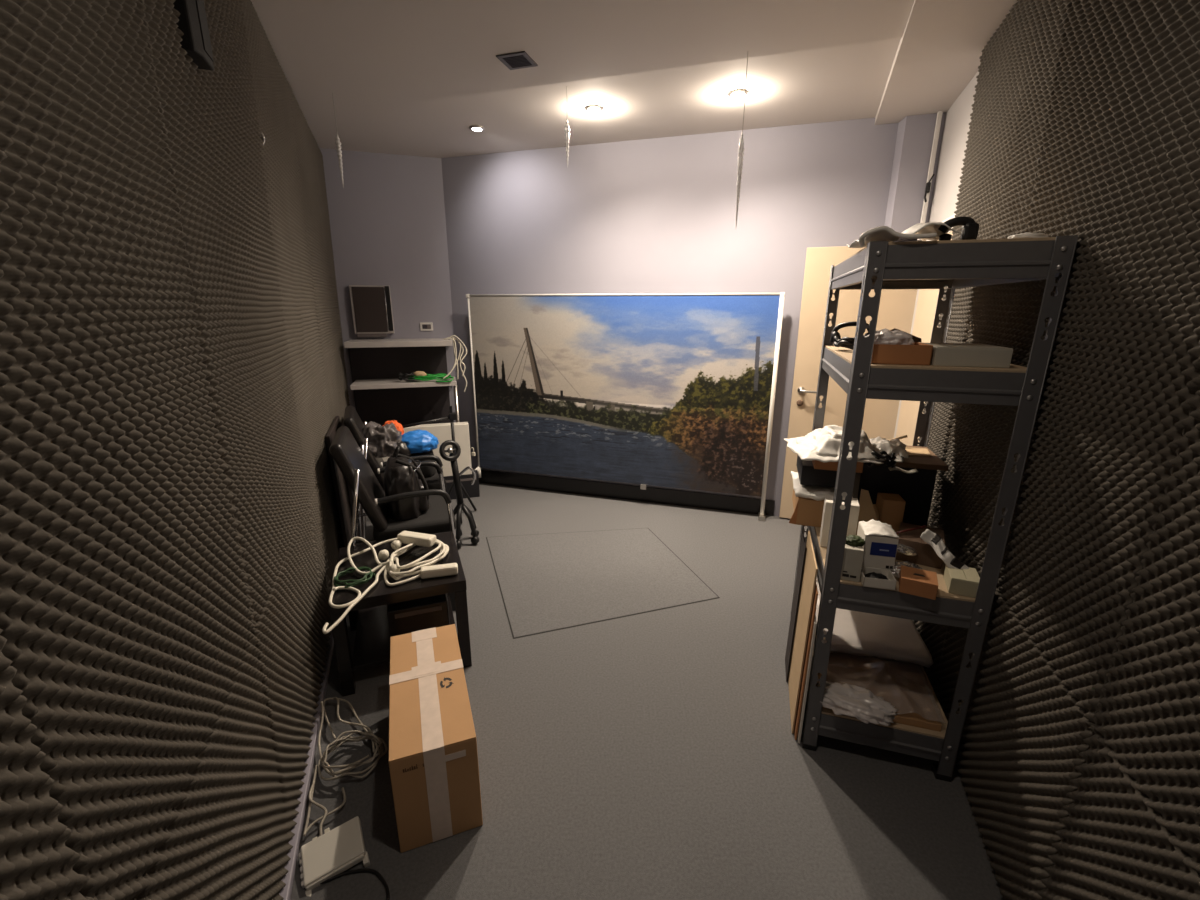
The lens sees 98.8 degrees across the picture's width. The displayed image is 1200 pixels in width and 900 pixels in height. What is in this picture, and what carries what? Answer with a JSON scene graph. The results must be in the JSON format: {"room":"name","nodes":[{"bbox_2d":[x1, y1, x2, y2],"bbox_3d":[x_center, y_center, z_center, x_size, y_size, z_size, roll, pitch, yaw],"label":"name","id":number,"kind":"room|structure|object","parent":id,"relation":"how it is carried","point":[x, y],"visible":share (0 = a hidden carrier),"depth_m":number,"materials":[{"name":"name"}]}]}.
{"room":"studio","nodes":[
{"label":"studio","id":0,"kind":"room"},
{"bbox_2d":[319,148,459,422],"bbox_3d":[-1.913,-1.119,4.446,1.233,3.000,0.120,-5,16,-17],"label":"wall","id":1,"kind":"structure","parent":0,"point":[387,221],"depth_m":4.26,"materials":[{"name":"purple paint"}]},
{"bbox_2d":[420,322,432,330],"bbox_3d":[-1.519,-1.081,4.509,0.105,0.070,0.016,-5,16,-17],"label":"wall socket","id":2,"kind":"object","parent":1,"relation":"attached to","point":[428,326],"visible":1,"depth_m":4.50,"materials":[{"name":"white"}]},
{"bbox_2d":[250,0,1017,157],"bbox_3d":[-0.601,-1.716,1.679,6.400,0.142,6.800,5,16,17],"label":"ceiling","id":3,"kind":"structure","parent":0,"point":[365,53],"depth_m":2.55,"materials":[{"name":"white paint"}]},
{"bbox_2d":[332,93,343,187],"bbox_3d":[-1.495,-1.773,2.933,0.032,0.509,0.031,-6,17,-20],"label":"ornament","id":4,"kind":"object","parent":3,"relation":"hanging from","point":[337,142],"visible":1,"depth_m":2.94,"materials":[{"name":"clear glass"}]},
{"bbox_2d":[496,51,537,69],"bbox_3d":[-0.400,-1.881,2.487,0.150,0.006,0.150,5,16,17],"label":"ceiling vent","id":5,"kind":"object","parent":3,"relation":"in","point":[516,60],"visible":1,"depth_m":2.48,"materials":[{"name":"grey"}]},
{"bbox_2d":[503,55,530,66],"bbox_3d":[-0.401,-1.880,2.484,0.110,0.004,0.103,5,16,17],"label":"grille","id":6,"kind":"object","parent":5,"relation":"attached to","point":[508,60],"depth_m":2.49,"materials":[{"name":"grey"}]},
{"bbox_2d":[564,87,569,167],"bbox_3d":[-0.185,-1.815,2.900,0.033,0.403,0.034,0,16,0],"label":"ornament","id":7,"kind":"object","parent":3,"relation":"hanging from","point":[567,130],"visible":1,"depth_m":2.91,"materials":[{"name":"clear glass"}]},
{"bbox_2d":[585,105,602,112],"bbox_3d":[-0.036,-2.086,3.154,0.110,0.017,0.110,0,16,0],"label":"recessed light","id":8,"kind":"object","parent":3,"relation":"in","point":[591,108],"visible":1,"depth_m":3.13,"materials":[{"name":"glass"}]},
{"bbox_2d":[728,89,747,97],"bbox_3d":[0.784,-2.020,2.926,0.110,0.017,0.110,0,16,0],"label":"recessed light","id":9,"kind":"object","parent":3,"relation":"in","point":[739,93],"visible":0.98,"depth_m":2.91,"materials":[{"name":"glass"}]},
{"bbox_2d":[736,53,747,224],"bbox_3d":[0.687,-1.487,2.497,0.032,0.765,0.034,0,16,0],"label":"ornament","id":10,"kind":"object","parent":3,"relation":"hanging from","point":[741,149],"visible":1,"depth_m":2.51,"materials":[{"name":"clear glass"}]},
{"bbox_2d":[290,483,1004,899],"bbox_3d":[-0.302,0.963,2.759,5.800,0.100,7.200,0,16,0],"label":"floor","id":11,"kind":"structure","parent":0,"point":[654,755],"depth_m":1.86,"materials":[{"name":"grey carpet"}]},
{"bbox_2d":[299,816,369,896],"bbox_3d":[-0.807,1.225,1.556,0.178,0.083,0.165,-11,19,-34],"label":"router","id":12,"kind":"object","parent":11,"relation":"on","point":[328,855],"visible":1,"depth_m":1.54,"materials":[{"name":"white plastic"}]},
{"bbox_2d":[326,416,356,546],"bbox_3d":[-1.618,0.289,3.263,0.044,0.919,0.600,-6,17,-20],"label":"chair","id":13,"kind":"object","parent":11,"relation":"on","point":[340,483],"visible":0.52,"depth_m":3.05,"materials":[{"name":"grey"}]},
{"bbox_2d":[298,864,389,899],"bbox_3d":[-0.698,1.264,1.462,0.407,0.009,0.155,14,20,40],"label":"cable","id":14,"kind":"object","parent":11,"relation":"on","point":[370,870],"visible":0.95,"depth_m":1.51,"materials":[{"name":"black plastic"}]},
{"bbox_2d":[303,697,387,835],"bbox_3d":[-0.922,1.086,1.902,0.246,0.093,0.651,-6,17,-21],"label":"cable coil","id":15,"kind":"object","parent":11,"relation":"on","point":[369,734],"visible":1,"depth_m":1.85,"materials":[{"name":"beige"}]},
{"bbox_2d":[341,420,366,541],"bbox_3d":[-1.753,0.203,3.678,0.046,0.861,0.735,-6,17,-21],"label":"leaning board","id":16,"kind":"object","parent":11,"relation":"on","point":[351,493],"visible":0.07,"depth_m":3.36,"materials":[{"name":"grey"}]},
{"bbox_2d":[329,426,456,545],"bbox_3d":[-1.146,0.348,2.963,0.590,0.948,0.585,-6,17,-20],"label":"armchair","id":17,"kind":"object","parent":11,"relation":"on","point":[344,449],"visible":0.8,"depth_m":2.75,"materials":[{"name":"black fabric"}]},
{"bbox_2d":[384,446,429,520],"bbox_3d":[-1.103,0.161,2.917,0.229,0.383,0.331,-7,17,-24],"label":"backpack","id":18,"kind":"object","parent":17,"relation":"on","point":[401,471],"visible":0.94,"depth_m":2.81,"materials":[{"name":"black"}]},
{"bbox_2d":[343,406,446,538],"bbox_3d":[-1.394,0.176,3.579,0.590,0.948,0.585,-7,17,-23],"label":"armchair","id":19,"kind":"object","parent":11,"relation":"on","point":[352,420],"visible":0.42,"depth_m":3.29,"materials":[{"name":"black plastic"}]},
{"bbox_2d":[362,421,401,458],"bbox_3d":[-1.445,-0.079,3.378,0.295,0.210,0.298,-6,17,-20],"label":"bag","id":20,"kind":"object","parent":19,"relation":"on","point":[382,440],"visible":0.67,"depth_m":3.29,"materials":[{"name":"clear plastic"}]},
{"bbox_2d":[409,450,435,478],"bbox_3d":[-1.301,0.063,3.588,0.291,0.212,0.312,-6,17,-20],"label":"black holdall","id":21,"kind":"object","parent":19,"relation":"on","point":[427,471],"visible":0.24,"depth_m":3.51,"materials":[{"name":"fabric"}]},
{"bbox_2d":[393,441,411,457],"bbox_3d":[-1.333,-0.015,3.432,0.147,0.107,0.155,-6,17,-20],"label":"helmet","id":22,"kind":"object","parent":21,"relation":"on","point":[404,450],"visible":0.44,"depth_m":3.38,"materials":[{"name":"black"}]},
{"bbox_2d":[401,430,438,452],"bbox_3d":[-1.247,-0.070,3.509,0.281,0.134,0.226,-6,17,-20],"label":"bag","id":23,"kind":"object","parent":21,"relation":"on","point":[417,441],"visible":0.81,"depth_m":3.44,"materials":[{"name":"blue plastic"}]},
{"bbox_2d":[328,531,471,696],"bbox_3d":[-0.950,0.750,2.491,0.550,0.450,0.550,-6,17,-20],"label":"side table","id":24,"kind":"object","parent":11,"relation":"on","point":[368,617],"visible":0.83,"depth_m":2.31,"materials":[{"name":"black paint"}]},
{"bbox_2d":[334,567,375,587],"bbox_3d":[-1.079,0.555,2.269,0.167,0.038,0.171,-6,17,-20],"label":"cable","id":25,"kind":"object","parent":24,"relation":"on","point":[340,574],"visible":0.98,"depth_m":2.24,"materials":[{"name":"green plastic"}]},
{"bbox_2d":[322,531,457,633],"bbox_3d":[-0.914,0.534,2.304,0.537,0.118,0.668,-6,17,-20],"label":"lead","id":26,"kind":"object","parent":24,"relation":"on","point":[428,569],"visible":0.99,"depth_m":2.32,"materials":[{"name":"beige"}]},
{"bbox_2d":[352,593,457,669],"bbox_3d":[-0.950,0.862,2.522,0.450,0.018,0.490,-6,17,-20],"label":"shelf","id":27,"kind":"object","parent":24,"relation":"attached to","point":[372,636],"depth_m":2.43,"materials":[{"name":"black paint"}]},
{"bbox_2d":[387,594,449,637],"bbox_3d":[-0.873,0.762,2.474,0.260,0.200,0.302,-6,17,-20],"label":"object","id":28,"kind":"object","parent":24,"relation":"on","point":[410,616],"visible":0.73,"depth_m":2.33,"materials":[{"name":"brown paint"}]},
{"bbox_2d":[344,338,459,425],"bbox_3d":[-1.675,-0.271,4.487,0.860,1.345,0.373,-5,16,-17],"label":"shelving unit","id":29,"kind":"object","parent":11,"relation":"on","point":[380,397],"depth_m":4.52,"materials":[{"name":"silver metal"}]},
{"bbox_2d":[349,285,394,336],"bbox_3d":[-1.916,-1.167,4.335,0.310,0.420,0.055,-5,16,-17],"label":"speaker","id":30,"kind":"object","parent":29,"relation":"on","point":[371,305],"visible":1,"depth_m":4.31,"materials":[{"name":"grey"}]},
{"bbox_2d":[443,335,466,391],"bbox_3d":[-1.240,-0.735,4.395,0.215,0.483,0.100,-5,16,-17],"label":"cable bundle","id":31,"kind":"object","parent":29,"relation":"hanging from","point":[450,337],"visible":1,"depth_m":4.37,"materials":[{"name":"beige"}]},
{"bbox_2d":[389,624,482,852],"bbox_3d":[-0.606,0.977,1.854,0.251,0.354,0.627,-6,17,-20],"label":"cardboard box","id":32,"kind":"object","parent":11,"relation":"on","point":[434,768],"visible":1,"depth_m":1.61,"materials":[{"name":"brown"}]},
{"bbox_2d":[403,763,423,772],"bbox_3d":[-0.532,0.933,1.523,0.097,0.016,0.001,-6,17,-20],"label":"print","id":33,"kind":"object","parent":32,"relation":"attached to","point":[407,767],"depth_m":1.52,"materials":[{"name":"brown"}]},
{"bbox_2d":[440,677,453,687],"bbox_3d":[-0.536,0.811,1.798,0.045,0.001,0.060,-6,17,-20],"label":"print","id":34,"kind":"object","parent":32,"relation":"on","point":[445,682],"depth_m":1.80,"materials":[{"name":"black"}]},
{"bbox_2d":[402,406,476,523],"bbox_3d":[-1.225,0.120,3.905,0.551,0.896,0.262,-6,17,-20],"label":"stand","id":35,"kind":"object","parent":11,"relation":"on","point":[452,416],"visible":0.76,"depth_m":3.88,"materials":[{"name":"black plastic"}]},
{"bbox_2d":[439,440,478,547],"bbox_3d":[-0.974,0.286,3.569,0.250,0.751,0.240,-10,18,-31],"label":"stand","id":36,"kind":"object","parent":11,"relation":"on","point":[452,457],"visible":0.95,"depth_m":3.53,"materials":[{"name":"black plastic"}]},
{"bbox_2d":[444,470,479,499],"bbox_3d":[-1.478,0.327,4.445,0.840,0.215,0.122,-5,16,-17],"label":"crate","id":37,"kind":"object","parent":11,"relation":"on","point":[472,490],"visible":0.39,"depth_m":4.48,"materials":[{"name":"black"}]},
{"bbox_2d":[382,422,471,476],"bbox_3d":[-1.510,0.014,4.338,0.805,0.446,0.100,-5,16,-17],"label":"carton","id":38,"kind":"object","parent":37,"relation":"on","point":[442,431],"visible":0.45,"depth_m":4.35,"materials":[{"name":"cardboard"}]},
{"bbox_2d":[486,528,719,638],"bbox_3d":[-0.067,0.747,3.352,1.195,0.007,1.251,-5,16,-18],"label":"floor hatch","id":39,"kind":"object","parent":11,"relation":"in","point":[549,582],"visible":1,"depth_m":3.17,"materials":[{"name":"grey carpet"}]},
{"bbox_2d":[466,292,784,520],"bbox_3d":[0.021,-0.386,4.214,2.688,1.719,0.199,4,16,14],"label":"banner","id":40,"kind":"object","parent":11,"relation":"on","point":[673,390],"visible":1,"depth_m":4.13,"materials":[{"name":"multicoloured"}]},
{"bbox_2d":[785,532,805,681],"bbox_3d":[0.866,0.700,2.288,0.017,0.660,0.160,5,16,16],"label":"board","id":41,"kind":"object","parent":11,"relation":"on","point":[803,544],"visible":1,"depth_m":2.27,"materials":[{"name":"grey"}]},
{"bbox_2d":[788,531,817,732],"bbox_3d":[0.814,0.726,2.084,0.018,0.720,0.340,5,16,16],"label":"cardboard sheet","id":42,"kind":"object","parent":11,"relation":"on","point":[810,569],"visible":0.97,"depth_m":2.04,"materials":[{"name":"cardboard"}]},
{"bbox_2d":[794,584,817,739],"bbox_3d":[0.809,0.777,2.050,0.016,0.640,0.310,5,16,16],"label":"cardboard sheet","id":43,"kind":"object","parent":11,"relation":"on","point":[815,598],"visible":0.44,"depth_m":1.92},
{"bbox_2d":[797,615,816,743],"bbox_3d":[0.797,0.848,2.001,0.012,0.530,0.205,5,16,16],"label":"board","id":44,"kind":"object","parent":11,"relation":"on","point":[815,621],"visible":0.44,"depth_m":1.91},
{"bbox_2d":[791,235,1078,781],"bbox_3d":[1.144,0.171,2.075,0.494,1.800,0.932,5,16,16],"label":"shelving rack","id":45,"kind":"object","parent":11,"relation":"on","point":[880,265],"visible":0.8,"depth_m":1.62,"materials":[{"name":"grey metal"}]},
{"bbox_2d":[789,489,823,526],"bbox_3d":[0.973,0.229,2.335,0.225,0.120,0.330,5,16,16],"label":"carton","id":46,"kind":"object","parent":45,"relation":"on","point":[807,511],"visible":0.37,"depth_m":2.19,"materials":[{"name":"cardboard"}]},
{"bbox_2d":[790,471,852,500],"bbox_3d":[0.987,0.159,2.310,0.232,0.042,0.343,5,16,16],"label":"envelope","id":47,"kind":"object","parent":46,"relation":"on","point":[817,493],"visible":0.46,"depth_m":2.22,"materials":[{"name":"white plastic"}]},
{"bbox_2d":[796,455,836,487],"bbox_3d":[1.026,0.080,2.358,0.212,0.088,0.300,5,16,16],"label":"carton","id":48,"kind":"object","parent":47,"relation":"on","point":[808,475],"visible":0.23,"depth_m":2.24,"materials":[{"name":"black"}]},
{"bbox_2d":[812,460,863,472],"bbox_3d":[1.041,0.023,2.284,0.186,0.062,0.280,5,16,16],"label":"carton","id":49,"kind":"object","parent":48,"relation":"on","point":[833,466],"visible":0.08,"depth_m":2.17,"materials":[{"name":"orange cardboard"}]},
{"bbox_2d":[784,425,884,463],"bbox_3d":[0.995,-0.045,2.216,0.350,0.100,0.382,2,16,5],"label":"plastic bag","id":50,"kind":"object","parent":49,"relation":"on","point":[823,445],"visible":0.73,"depth_m":2.12,"materials":[{"name":"plastic"}]},
{"bbox_2d":[820,495,859,546],"bbox_3d":[0.936,0.284,2.015,0.118,0.185,0.090,6,17,20],"label":"carton","id":51,"kind":"object","parent":45,"relation":"on","point":[828,501],"visible":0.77,"depth_m":1.98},
{"bbox_2d":[830,321,868,349],"bbox_3d":[1.018,-0.460,2.069,0.160,0.110,0.159,5,16,16],"label":"headset","id":52,"kind":"object","parent":45,"relation":"on","point":[847,342],"visible":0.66,"depth_m":2.07,"materials":[{"name":"black plastic"}]},
{"bbox_2d":[840,544,863,581],"bbox_3d":[0.871,0.381,1.790,0.064,0.118,0.091,6,16,19],"label":"carton","id":53,"kind":"object","parent":45,"relation":"on","point":[853,555],"visible":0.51,"depth_m":1.75,"materials":[{"name":"white"}]},
{"bbox_2d":[845,534,864,546],"bbox_3d":[0.879,0.309,1.780,0.069,0.027,0.064,0,16,0],"label":"wrapper","id":54,"kind":"object","parent":53,"relation":"on","point":[851,540],"visible":0.88,"depth_m":1.76,"materials":[{"name":"green"}]},
{"bbox_2d":[856,489,878,534],"bbox_3d":[1.090,0.253,2.087,0.113,0.207,0.108,5,16,16],"label":"flap","id":55,"kind":"object","parent":45,"relation":"on","point":[868,511],"visible":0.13,"depth_m":2.05,"materials":[{"name":"cardboard"}]},
{"bbox_2d":[814,634,941,730],"bbox_3d":[1.097,0.899,2.112,0.385,0.028,0.530,5,16,16],"label":"carton","id":56,"kind":"object","parent":45,"relation":"on","point":[901,684],"visible":0.34,"depth_m":2.02,"materials":[{"name":"brown cardboard"}]},
{"bbox_2d":[817,681,897,725],"bbox_3d":[0.925,0.914,1.890,0.306,0.055,0.169,7,17,25],"label":"clear bag","id":57,"kind":"object","parent":56,"relation":"on","point":[861,703],"visible":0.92,"depth_m":1.85,"materials":[{"name":"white plastic"}]},
{"bbox_2d":[857,519,898,570],"bbox_3d":[0.980,0.345,1.829,0.105,0.167,0.118,4,16,14],"label":"carton","id":58,"kind":"object","parent":45,"relation":"on","point":[880,546],"visible":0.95,"depth_m":1.78,"materials":[{"name":"white"}]},
{"bbox_2d":[860,567,896,589],"bbox_3d":[0.942,0.434,1.751,0.098,0.037,0.079,4,16,13],"label":"carton","id":59,"kind":"object","parent":45,"relation":"on","point":[870,577],"visible":0.98,"depth_m":1.73,"materials":[{"name":"white cardboard"}]},
{"bbox_2d":[876,493,905,535],"bbox_3d":[1.180,0.270,2.107,0.080,0.165,0.090,4,16,13],"label":"carton","id":60,"kind":"object","parent":45,"relation":"on","point":[890,507],"visible":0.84,"depth_m":2.06,"materials":[{"name":"cardboard"}]},
{"bbox_2d":[852,463,936,526],"bbox_3d":[1.291,0.159,2.318,0.280,0.265,0.300,5,16,16],"label":"carton","id":61,"kind":"object","parent":45,"relation":"on","point":[917,489],"visible":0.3,"depth_m":2.17,"materials":[{"name":"black"}]},
{"bbox_2d":[876,435,948,470],"bbox_3d":[1.318,-0.005,2.258,0.290,0.082,0.310,5,16,16],"label":"tray","id":62,"kind":"object","parent":61,"relation":"on","point":[919,457],"visible":0.48,"depth_m":2.15,"materials":[{"name":"brown"}]},
{"bbox_2d":[869,436,908,461],"bbox_3d":[1.205,-0.019,2.238,0.243,0.064,0.271,8,18,27],"label":"plastic bag","id":63,"kind":"object","parent":62,"relation":"on","point":[895,446],"visible":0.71,"depth_m":2.16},
{"bbox_2d":[867,450,917,473],"bbox_3d":[1.179,0.045,2.074,0.184,0.082,0.086,5,16,16],"label":"cable","id":64,"kind":"object","parent":62,"relation":"on","point":[889,461],"visible":0.82,"depth_m":2.06,"materials":[{"name":"black plastic"}]},
{"bbox_2d":[859,226,936,246],"bbox_3d":[0.840,-0.607,1.458,0.193,0.052,0.044,5,16,16],"label":"strap","id":65,"kind":"object","parent":45,"relation":"on","point":[891,231],"visible":1,"depth_m":1.44,"materials":[{"name":"fabric"}]},
{"bbox_2d":[871,328,932,364],"bbox_3d":[0.957,-0.335,1.653,0.182,0.102,0.190,4,16,14],"label":"carton","id":66,"kind":"object","parent":45,"relation":"on","point":[918,353],"visible":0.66,"depth_m":1.57,"materials":[{"name":"orange cardboard"}]},
{"bbox_2d":[865,328,914,344],"bbox_3d":[0.915,-0.353,1.634,0.164,0.066,0.124,0,16,0],"label":"clear bag","id":67,"kind":"object","parent":66,"relation":"in","point":[884,336],"visible":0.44,"depth_m":1.59,"materials":[{"name":"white plastic"}]},
{"bbox_2d":[846,222,959,247],"bbox_3d":[0.920,-0.668,1.594,0.241,0.060,0.351,5,16,16],"label":"sheet","id":68,"kind":"object","parent":45,"relation":"on","point":[930,227],"visible":0.7,"depth_m":1.53,"materials":[{"name":"plastic"}]},
{"bbox_2d":[891,561,921,577],"bbox_3d":[1.059,0.410,1.783,0.119,0.044,0.095,0,16,0],"label":"wrapper","id":69,"kind":"object","parent":45,"relation":"on","point":[895,571],"visible":0.4,"depth_m":1.77,"materials":[{"name":"clear plastic"}]},
{"bbox_2d":[897,544,917,555],"bbox_3d":[1.102,0.360,1.868,0.103,0.038,0.048,5,16,18],"label":"foil twist","id":70,"kind":"object","parent":45,"relation":"on","point":[903,549],"visible":0.71,"depth_m":1.85,"materials":[{"name":"silver metal"}]},
{"bbox_2d":[899,565,937,599],"bbox_3d":[1.054,0.438,1.707,0.103,0.054,0.097,9,18,28],"label":"carton","id":71,"kind":"object","parent":45,"relation":"on","point":[913,581],"visible":1,"depth_m":1.68,"materials":[{"name":"brown cardboard"}]},
{"bbox_2d":[895,522,944,568],"bbox_3d":[1.208,0.357,1.943,0.145,0.085,0.180,9,18,30],"label":"carton","id":72,"kind":"object","parent":45,"relation":"on","point":[927,556],"visible":0.62,"depth_m":1.88,"materials":[{"name":"brown"}]},
{"bbox_2d":[938,216,978,240],"bbox_3d":[1.020,-0.628,1.466,0.100,0.068,0.038,3,16,11],"label":"clamp","id":73,"kind":"object","parent":45,"relation":"on","point":[970,228],"visible":0.92,"depth_m":1.45,"materials":[{"name":"black plastic"}]},
{"bbox_2d":[943,565,979,597],"bbox_3d":[1.208,0.435,1.715,0.085,0.056,0.110,7,17,24],"label":"carton","id":74,"kind":"object","parent":45,"relation":"on","point":[964,582],"visible":0.73,"depth_m":1.68,"materials":[{"name":"cardboard"}]},
{"bbox_2d":[920,529,968,568],"bbox_3d":[1.202,0.362,1.774,0.085,0.129,0.172,-9,18,-30],"label":"wrapper","id":75,"kind":"object","parent":74,"relation":"on","point":[928,536],"visible":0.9,"depth_m":1.77,"materials":[{"name":"white plastic"}]},
{"bbox_2d":[931,534,941,544],"bbox_3d":[1.184,0.314,1.806,0.050,0.033,0.021,-9,18,-30],"label":"print","id":76,"kind":"object","parent":75,"relation":"attached to","point":[936,539],"depth_m":1.80,"materials":[{"name":"black"}]},
{"bbox_2d":[950,557,965,568],"bbox_3d":[1.219,0.382,1.748,0.059,0.031,0.028,-9,18,-30],"label":"print","id":77,"kind":"object","parent":75,"relation":"attached to","point":[954,562],"depth_m":1.74,"materials":[{"name":"black"}]},
{"bbox_2d":[924,343,1012,367],"bbox_3d":[1.128,-0.300,1.615,0.196,0.056,0.215,5,16,15],"label":"carton","id":78,"kind":"object","parent":45,"relation":"on","point":[943,354],"visible":0.84,"depth_m":1.52,"materials":[{"name":"cardboard"}]},
{"bbox_2d":[1008,233,1047,238],"bbox_3d":[1.180,-0.589,1.418,0.093,0.018,0.065,5,16,16],"label":"pouch","id":79,"kind":"object","parent":45,"relation":"on","point":[1022,235],"visible":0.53,"depth_m":1.40,"materials":[{"name":"plastic"}]},
{"bbox_3d":[1.235,0.777,2.501,0.340,0.056,0.310,5,16,16],"label":"carton","id":80,"kind":"object","parent":45,"relation":"on","visible":0},
{"bbox_2d":[815,578,933,667],"bbox_3d":[1.196,0.771,2.368,0.430,0.076,0.544,4,16,13],"label":"parcel","id":81,"kind":"object","parent":80,"relation":"on","point":[854,632],"visible":0.54,"depth_m":2.19,"materials":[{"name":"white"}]},
{"bbox_2d":[441,117,921,515],"bbox_3d":[0.743,-0.991,4.008,4.260,3.000,0.120,5,16,17],"label":"wall","id":82,"kind":"structure","parent":0,"point":[653,215],"depth_m":3.85,"materials":[{"name":"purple paint"}]},
{"bbox_2d":[474,469,774,515],"bbox_3d":[0.070,0.353,4.527,2.780,0.130,0.015,5,16,17],"label":"baseboard","id":83,"kind":"structure","parent":82,"relation":"attached to","point":[611,490],"depth_m":4.46,"materials":[{"name":"black paint"}]},
{"bbox_2d":[779,246,916,518],"bbox_3d":[1.821,-0.385,3.656,0.860,2.003,0.100,6,17,21],"label":"door","id":84,"kind":"structure","parent":82,"relation":"in","point":[896,307],"depth_m":3.64,"materials":[{"name":"beige laminate"}]},
{"bbox_2d":[884,112,945,239],"bbox_3d":[2.071,-1.711,3.255,0.410,0.698,0.140,5,16,17],"label":"wall column","id":85,"kind":"structure","parent":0,"point":[915,133],"depth_m":3.22,"materials":[{"name":"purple paint"}]},
{"bbox_2d":[894,71,978,437],"bbox_3d":[1.361,-0.252,1.356,0.150,3.000,5.050,6,17,20],"label":"wall","id":86,"kind":"structure","parent":0,"point":[957,120],"depth_m":2.87,"materials":[{"name":"white paint"}]},
{"bbox_2d":[896,231,952,445],"bbox_3d":[1.871,-0.200,3.017,0.034,1.988,0.940,6,17,20],"label":"door","id":87,"kind":"structure","parent":86,"relation":"in","point":[927,298],"depth_m":3.10,"materials":[{"name":"beige laminate"}]},
{"bbox_2d":[918,111,942,240],"bbox_3d":[2.021,-1.673,3.153,0.039,0.718,0.072,4,16,14],"label":"trim","id":88,"kind":"structure","parent":86,"relation":"attached to","point":[930,176],"depth_m":3.15,"materials":[{"name":"white"}]},
{"bbox_2d":[912,499,964,688],"bbox_3d":[1.596,0.593,2.523,0.059,0.722,0.959,6,17,20],"label":"foam","id":89,"kind":"object","parent":86,"relation":"attached to","point":[932,634],"visible":0.19,"depth_m":2.23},
{"bbox_2d":[917,0,1072,542],"bbox_3d":[1.590,-0.723,2.161,0.079,2.006,0.959,6,17,20],"label":"foam","id":90,"kind":"object","parent":86,"relation":"attached to","point":[1016,77],"visible":0.67,"depth_m":1.99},
{"bbox_2d":[933,544,1094,899],"bbox_3d":[1.263,0.834,1.656,0.058,0.722,0.959,6,17,20],"label":"foam","id":91,"kind":"object","parent":86,"relation":"attached to","point":[1020,746],"visible":0.78,"depth_m":1.46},
{"bbox_2d":[964,0,1199,723],"bbox_3d":[1.257,-0.482,1.294,0.078,2.006,0.959,6,17,20],"label":"foam","id":92,"kind":"object","parent":86,"relation":"attached to","point":[1118,171],"visible":0.8,"depth_m":1.20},
{"bbox_2d":[1037,725,1199,899],"bbox_3d":[0.868,1.118,0.630,0.058,0.722,1.309,6,17,20],"label":"foam","id":93,"kind":"object","parent":86,"relation":"attached to","point":[1112,845],"visible":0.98,"depth_m":1.04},
{"bbox_2d":[1093,357,1199,872],"bbox_3d":[0.862,-0.198,0.268,0.078,2.006,1.309,6,17,20],"label":"foam","id":94,"kind":"object","parent":86,"relation":"attached to","point":[1148,714],"visible":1,"depth_m":0.94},
{"bbox_3d":[-1.382,-0.429,1.966,2.429,3.000,5.924,0,16,0],"label":"wall","id":95,"kind":"structure","parent":0,"visible":0},
{"bbox_2d":[0,629,96,899],"bbox_3d":[-0.468,-0.139,-0.029,0.101,1.974,0.999,-6,17,-20],"label":"foam","id":96,"kind":"object","parent":95,"relation":"attached to","point":[36,863],"visible":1,"depth_m":0.56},
{"bbox_2d":[0,0,255,899],"bbox_3d":[-0.793,-0.362,0.772,0.100,1.974,0.784,-6,17,-20],"label":"foam","id":97,"kind":"object","parent":95,"relation":"attached to","point":[126,617],"visible":1,"depth_m":0.76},
{"bbox_2d":[133,636,292,899],"bbox_3d":[-0.812,0.944,1.129,0.066,0.733,0.784,-6,17,-21],"label":"foam","id":98,"kind":"object","parent":95,"relation":"attached to","point":[229,839],"visible":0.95,"depth_m":1.15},
{"bbox_2d":[138,0,309,627],"bbox_3d":[-1.119,-0.587,1.578,0.099,1.974,1.009,-6,17,-20],"label":"foam","id":99,"kind":"object","parent":95,"relation":"attached to","point":[210,120],"visible":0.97,"depth_m":1.48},
{"bbox_2d":[173,0,213,69],"bbox_3d":[-1.018,-1.179,1.214,0.085,0.440,0.120,-6,17,-20],"label":"wall speaker","id":100,"kind":"object","parent":99,"relation":"attached to","point":[192,22],"visible":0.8,"depth_m":1.24,"materials":[{"name":"black fabric"}]},
{"bbox_2d":[195,0,213,61],"bbox_3d":[-0.987,-1.188,1.246,0.004,0.400,0.070,-6,17,-20],"label":"grille","id":101,"kind":"object","parent":100,"relation":"attached to","point":[200,14],"depth_m":1.27,"materials":[{"name":"metal"}]},
{"bbox_2d":[240,0,330,499],"bbox_3d":[-1.483,-0.839,2.480,0.100,1.974,0.999,-6,17,-20],"label":"foam","id":102,"kind":"object","parent":95,"relation":"attached to","point":[270,87],"visible":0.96,"depth_m":2.36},
{"bbox_2d":[252,505,329,835],"bbox_3d":[-1.138,0.719,1.934,0.065,0.733,1.009,-6,17,-20],"label":"foam","id":103,"kind":"object","parent":95,"relation":"attached to","point":[293,644],"visible":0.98,"depth_m":1.78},
{"bbox_2d":[279,631,333,899],"bbox_3d":[-0.890,1.258,1.439,0.038,0.034,2.750,-6,17,-20],"label":"baseboard","id":104,"kind":"structure","parent":95,"relation":"attached to","point":[286,892],"depth_m":1.74,"materials":[{"name":"grey"}]},
{"bbox_2d":[288,82,342,425],"bbox_3d":[-1.801,-1.058,3.265,0.099,1.974,0.749,-6,17,-20],"label":"foam","id":105,"kind":"object","parent":95,"relation":"attached to","point":[302,134],"visible":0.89,"depth_m":3.19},
{"bbox_2d":[308,457,343,643],"bbox_3d":[-1.503,0.468,2.836,0.065,0.733,0.999,-6,17,-20],"label":"foam","id":106,"kind":"object","parent":95,"relation":"attached to","point":[323,508],"visible":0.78,"depth_m":2.66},
{"bbox_2d":[309,128,349,422],"bbox_3d":[-2.062,-1.240,3.916,0.101,1.974,0.699,-6,17,-20],"label":"foam","id":107,"kind":"object","parent":95,"relation":"attached to","point":[319,172],"visible":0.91,"depth_m":3.87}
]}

